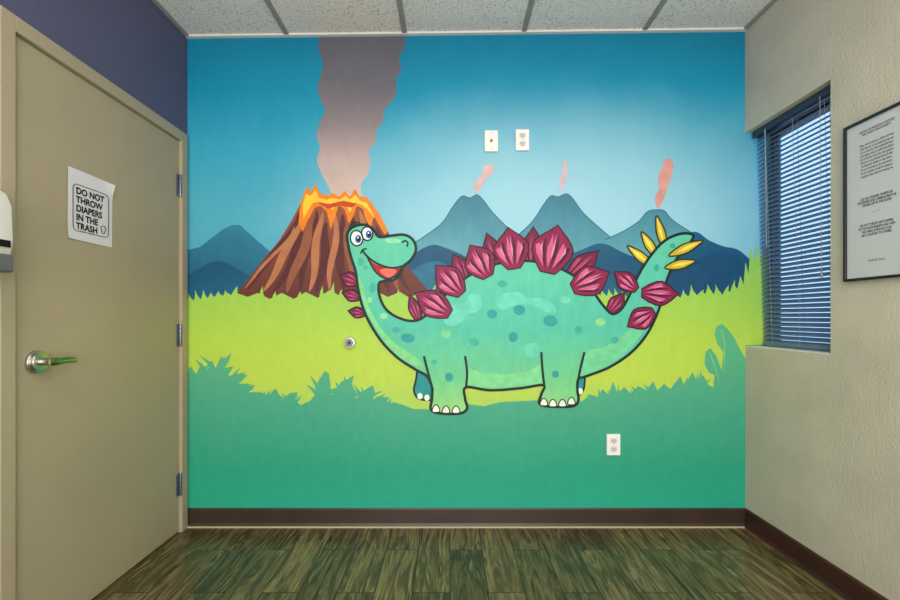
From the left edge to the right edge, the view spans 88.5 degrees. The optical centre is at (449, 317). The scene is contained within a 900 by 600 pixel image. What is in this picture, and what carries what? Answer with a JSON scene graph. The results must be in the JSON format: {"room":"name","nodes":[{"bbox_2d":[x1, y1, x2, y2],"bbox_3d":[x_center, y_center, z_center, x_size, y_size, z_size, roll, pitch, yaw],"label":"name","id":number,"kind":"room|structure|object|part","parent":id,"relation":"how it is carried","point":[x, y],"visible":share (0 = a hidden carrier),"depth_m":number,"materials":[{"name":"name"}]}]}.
{"room":"pediatric exam room","nodes":[
{"label":"pediatric exam room","id":0,"kind":"room"},
{"bbox_2d":[0,0,186,133],"bbox_3d":[-1.462,-0.235,0.365,0.160,2.660,4.130,0,0,0],"label":"wall","id":1,"kind":"structure","parent":0,"point":[134,45],"depth_m":1.97,"materials":[{"name":"blue paint"}]},
{"bbox_2d":[0,190,12,272],"bbox_3d":[-1.326,-0.244,1.290,0.112,0.261,0.120,0,0,0],"label":"soap dispenser","id":2,"kind":"object","parent":1,"relation":"attached to","point":[6,231],"visible":1,"depth_m":1.33,"materials":[{"name":"white plastic"}]},
{"bbox_2d":[0,5,15,599],"bbox_3d":[-1.425,0.070,1.430,0.114,2.049,0.050,0,0,0],"label":"frame","id":3,"kind":"object","parent":1,"relation":"attached to","point":[7,18],"visible":1,"depth_m":1.43,"materials":[{"name":"beige paint"}]},
{"bbox_2d":[16,16,181,140],"bbox_3d":[-1.425,0.070,1.906,0.114,2.049,0.904,0,0,0],"label":"door frame","id":4,"kind":"structure","parent":1,"relation":"in","point":[24,31],"depth_m":1.75,"materials":[{"name":"beige paint"}]},
{"bbox_2d":[16,36,178,599],"bbox_3d":[-1.405,0.093,1.906,0.042,1.988,0.898,0,0,0],"label":"leaf","id":5,"kind":"object","parent":4,"relation":"attached to","point":[97,435],"visible":0.96,"depth_m":1.78,"materials":[{"name":"paint"}]},
{"bbox_2d":[24,351,49,372],"bbox_3d":[-1.356,0.146,1.537,0.058,0.076,0.076,0,0,0],"label":"rose","id":6,"kind":"object","parent":5,"relation":"attached to","point":[27,362],"depth_m":1.52,"materials":[{"name":"silver metal"}]},
{"bbox_2d":[31,353,48,370],"bbox_3d":[-1.366,0.146,1.537,0.012,0.063,0.063,0,0,0],"label":"dome","id":7,"kind":"object","parent":6,"relation":"attached to","point":[35,365],"depth_m":1.53,"materials":[{"name":"silver metal"}]},
{"bbox_3d":[-1.347,0.146,1.537,0.040,0.024,0.024,0,0,0],"label":"handle neck","id":8,"kind":"part","parent":6,"relation":"part of","materials":[{"name":"silver metal"}]},
{"bbox_2d":[49,357,76,365],"bbox_3d":[-1.324,0.146,1.582,0.030,0.027,0.111,0,0,0],"label":"lever","id":9,"kind":"object","parent":6,"relation":"attached to","point":[60,360],"visible":0.99,"depth_m":1.56,"materials":[{"name":"green metal"}]},
{"bbox_2d":[68,166,115,246],"bbox_3d":[-1.374,-0.419,1.777,0.013,0.263,0.223,0,0,0],"label":"paper sign","id":10,"kind":"object","parent":5,"relation":"attached to","point":[90,198],"visible":1,"depth_m":1.77,"materials":[{"name":"white paper"}]},
{"bbox_2d":[176,174,178,195],"bbox_3d":[-1.382,-0.674,2.344,0.003,0.110,0.023,0,0,0],"label":"hinge leaf","id":11,"kind":"object","parent":5,"relation":"attached to","point":[177,176],"depth_m":2.34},
{"bbox_2d":[176,324,178,345],"bbox_3d":[-1.382,0.087,2.344,0.003,0.110,0.023,0,0,0],"label":"hinge leaf","id":12,"kind":"object","parent":5,"relation":"attached to","point":[177,325],"depth_m":2.34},
{"bbox_2d":[176,474,178,496],"bbox_3d":[-1.382,0.848,2.344,0.003,0.110,0.023,0,0,0],"label":"hinge leaf","id":13,"kind":"object","parent":5,"relation":"attached to","point":[177,476],"depth_m":2.34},
{"bbox_2d":[179,174,181,196],"bbox_3d":[-1.376,-0.674,2.357,0.016,0.115,0.016,0,0,0],"label":"hinge barrel","id":14,"kind":"object","parent":1,"relation":"attached to","point":[180,175],"visible":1,"depth_m":2.35,"materials":[{"name":"silver metal"}]},
{"bbox_2d":[179,324,181,345],"bbox_3d":[-1.376,0.087,2.357,0.016,0.115,0.016,0,0,0],"label":"hinge barrel","id":15,"kind":"object","parent":1,"relation":"attached to","point":[180,325],"visible":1,"depth_m":2.35,"materials":[{"name":"silver metal"}]},
{"bbox_2d":[179,473,181,495],"bbox_3d":[-1.376,0.848,2.357,0.016,0.115,0.016,0,0,0],"label":"hinge barrel","id":16,"kind":"object","parent":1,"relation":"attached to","point":[180,474],"visible":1,"depth_m":2.35,"materials":[{"name":"silver metal"}]},
{"bbox_2d":[158,0,770,33],"bbox_3d":[0.086,-1.547,0.375,3.254,0.141,4.350,0,0,0],"label":"ceiling","id":17,"kind":"structure","parent":0,"point":[195,16],"depth_m":2.28,"materials":[{"name":"tile"}]},
{"bbox_2d":[264,0,666,34],"bbox_3d":[0.086,-1.496,0.355,2.934,0.048,4.110,0,0,0],"label":"grid","id":18,"kind":"object","parent":17,"relation":"attached to","point":[399,2],"depth_m":2.28,"materials":[{"name":"white metal"}]},
{"bbox_2d":[91,528,844,599],"bbox_3d":[0.086,1.135,0.375,3.254,0.080,4.350,0,0,0],"label":"floor","id":19,"kind":"structure","parent":0,"point":[193,563],"depth_m":2.05,"materials":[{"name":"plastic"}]},
{"bbox_2d":[187,38,768,330],"bbox_3d":[0.101,-0.235,2.490,3.284,2.660,0.120,0,0,0],"label":"wall","id":20,"kind":"structure","parent":0,"point":[215,38],"depth_m":2.43,"materials":[{"name":"teal paint"}]},
{"bbox_2d":[178,132,187,531],"bbox_3d":[-1.425,0.070,2.383,0.114,2.049,0.050,0,0,0],"label":"frame","id":21,"kind":"object","parent":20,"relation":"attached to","point":[183,145],"visible":0.44,"depth_m":2.37,"materials":[{"name":"beige paint"}]},
{"bbox_2d":[344,337,355,347],"bbox_3d":[-0.524,0.129,2.409,0.060,0.060,0.027,0,0,0],"label":"bumper cover","id":22,"kind":"object","parent":20,"relation":"attached to","point":[349,342],"visible":1,"depth_m":2.40,"materials":[{"name":"silver metal"}]},
{"bbox_2d":[345,339,352,346],"bbox_3d":[-0.524,0.129,2.400,0.042,0.042,0.004,0,0,0],"label":"cup","id":23,"kind":"object","parent":22,"relation":"on","point":[348,342],"depth_m":2.40,"materials":[{"name":"grey"}]},
{"bbox_2d":[185,27,746,38],"bbox_3d":[0.086,-1.494,2.419,2.934,0.051,0.022,0,0,0],"label":"trim","id":24,"kind":"structure","parent":20,"relation":"attached to","point":[738,29],"depth_m":2.41,"materials":[{"name":"white metal"}]},
{"bbox_2d":[188,526,744,527],"bbox_3d":[0.077,1.092,2.410,2.916,0.006,0.008,0,0,0],"label":"trim","id":25,"kind":"structure","parent":20,"relation":"attached to","point":[188,526],"depth_m":2.41,"materials":[{"name":"beige"}]},
{"bbox_2d":[188,508,745,525],"bbox_3d":[0.086,1.045,2.421,2.934,0.097,0.016,0,0,0],"label":"baseboard","id":26,"kind":"structure","parent":20,"relation":"attached to","point":[196,516],"depth_m":2.42,"materials":[{"name":"plastic"}]},
{"bbox_2d":[188,32,766,507],"bbox_3d":[0.144,-0.257,2.425,3.050,2.508,0.010,0,0,0],"label":"mural","id":27,"kind":"object","parent":20,"relation":"attached to","point":[507,312],"visible":1,"depth_m":2.43,"materials":[{"name":"paint"}]},
{"bbox_2d":[484,130,497,151],"bbox_3d":[0.216,-0.926,2.420,0.071,0.110,0.022,0,0,0],"label":"wall jack plate","id":28,"kind":"object","parent":20,"relation":"attached to","point":[490,136],"visible":1,"depth_m":2.41,"materials":[{"name":"white plastic"}]},
{"bbox_2d":[515,129,528,150],"bbox_3d":[0.379,-0.932,2.420,0.071,0.110,0.022,0,0,0],"label":"electrical outlet","id":29,"kind":"object","parent":20,"relation":"attached to","point":[521,135],"visible":1,"depth_m":2.41,"materials":[{"name":"white plastic"}]},
{"bbox_2d":[606,434,619,454],"bbox_3d":[0.855,0.663,2.420,0.071,0.110,0.022,0,0,0],"label":"electrical outlet","id":30,"kind":"object","parent":20,"relation":"attached to","point":[612,440],"visible":1,"depth_m":2.41,"materials":[{"name":"white plastic"}]},
{"bbox_2d":[610,438,616,443],"bbox_3d":[0.855,0.642,2.412,0.034,0.027,0.004,0,0,0],"label":"socket","id":31,"kind":"object","parent":30,"relation":"attached to","point":[612,440],"depth_m":2.41,"materials":[{"name":"grey plastic"}]},
{"bbox_2d":[610,446,616,451],"bbox_3d":[0.855,0.685,2.412,0.034,0.027,0.004,0,0,0],"label":"socket","id":32,"kind":"object","parent":30,"relation":"attached to","point":[612,448],"depth_m":2.41,"materials":[{"name":"grey plastic"}]},
{"bbox_2d":[745,0,899,599],"bbox_3d":[1.633,-0.235,0.365,0.160,2.660,4.130,0,0,0],"label":"wall","id":33,"kind":"structure","parent":0,"point":[823,430],"depth_m":1.85,"materials":[{"name":"paint"}]},
{"bbox_2d":[151,0,776,35],"bbox_3d":[0.086,-1.494,0.354,2.933,0.051,4.108,0,0,0],"label":"trim","id":34,"kind":"structure","parent":33,"relation":"attached to","point":[157,3],"depth_m":2.27,"materials":[{"name":"silver metal"}]},
{"bbox_2d":[769,137,775,339],"bbox_3d":[1.695,-0.412,2.412,0.030,1.054,0.034,0,0,0],"label":"frame","id":35,"kind":"object","parent":33,"relation":"attached to","point":[774,138],"visible":0.34,"depth_m":2.40,"materials":[{"name":"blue metal"}]},
{"bbox_2d":[747,346,829,354],"bbox_3d":[1.616,0.148,2.151,0.124,0.004,0.533,0,0,0],"label":"window sill","id":36,"kind":"structure","parent":33,"relation":"attached to","point":[766,347],"depth_m":2.14,"materials":[{"name":"beige paint"}]},
{"bbox_2d":[770,98,829,342],"bbox_3d":[1.695,-0.429,2.156,0.030,1.089,0.545,0,0,0],"label":"window","id":37,"kind":"structure","parent":33,"relation":"in","point":[827,103],"depth_m":2.21,"materials":[{"name":"blue glass"}]},
{"bbox_2d":[753,85,829,350],"bbox_3d":[1.613,-0.415,2.152,0.083,1.114,0.520,0,0,0],"label":"window blind","id":38,"kind":"object","parent":37,"relation":"attached to","point":[822,95],"visible":0.7,"depth_m":2.15,"materials":[{"name":"blue plastic"}]},
{"bbox_3d":[1.613,-0.399,2.336,0.038,1.069,0.002,0,0,0],"label":"ladder cord","id":39,"kind":"part","parent":38,"relation":"part of","materials":[{"name":"fabric"}]},
{"bbox_3d":[1.635,-0.399,2.336,0.038,1.069,0.002,0,0,0],"label":"ladder cord","id":40,"kind":"part","parent":38,"relation":"part of","materials":[{"name":"fabric"}]},
{"bbox_3d":[1.613,-0.399,2.152,0.038,1.069,0.002,0,0,0],"label":"ladder cord","id":41,"kind":"part","parent":38,"relation":"part of","materials":[{"name":"fabric"}]},
{"bbox_3d":[1.643,0.136,2.152,0.024,0.012,0.512,0,0,0],"label":"rail","id":42,"kind":"part","parent":38,"relation":"part of","materials":[{"name":"blue"}]},
{"bbox_3d":[1.635,-0.399,2.152,0.038,1.069,0.002,0,0,0],"label":"ladder cord","id":43,"kind":"part","parent":38,"relation":"part of","materials":[{"name":"fabric"}]},
{"bbox_3d":[1.579,-0.569,1.966,0.011,0.750,0.003,0,0,0],"label":"pull cord","id":44,"kind":"part","parent":38,"relation":"part of","materials":[{"name":"white fabric"}]},
{"bbox_3d":[1.613,-0.399,1.968,0.038,1.069,0.002,0,0,0],"label":"ladder cord","id":45,"kind":"part","parent":38,"relation":"part of","materials":[{"name":"white fabric"}]},
{"bbox_3d":[1.694,-0.412,2.157,0.004,1.054,0.476,0,0,0],"label":"pane","id":46,"kind":"part","parent":37,"relation":"part of","materials":[{"name":"clear glass"}]},
{"bbox_2d":[744,509,888,599],"bbox_3d":[1.544,1.045,0.356,0.016,0.097,4.112,0,0,0],"label":"baseboard","id":47,"kind":"structure","parent":33,"relation":"attached to","point":[845,585],"depth_m":1.97,"materials":[{"name":"plastic"}]},
{"bbox_2d":[843,101,899,281],"bbox_3d":[1.543,-0.440,1.671,0.018,0.600,0.265,0,0,0],"label":"framed notice","id":48,"kind":"object","parent":33,"relation":"attached to","point":[871,145],"visible":1,"depth_m":1.68,"materials":[{"name":"black"}]},
{"bbox_3d":[1.543,-0.440,1.798,0.018,0.600,0.010,0,0,0],"label":"frame","id":49,"kind":"part","parent":48,"relation":"part of","materials":[{"name":"black"}]},
{"bbox_3d":[1.543,-0.735,1.671,0.018,0.010,0.245,0,0,0],"label":"frame","id":50,"kind":"part","parent":48,"relation":"part of","materials":[{"name":"black"}]},
{"bbox_3d":[1.543,-0.146,1.671,0.018,0.010,0.245,0,0,0],"label":"frame","id":51,"kind":"part","parent":48,"relation":"part of","materials":[{"name":"black"}]}
]}

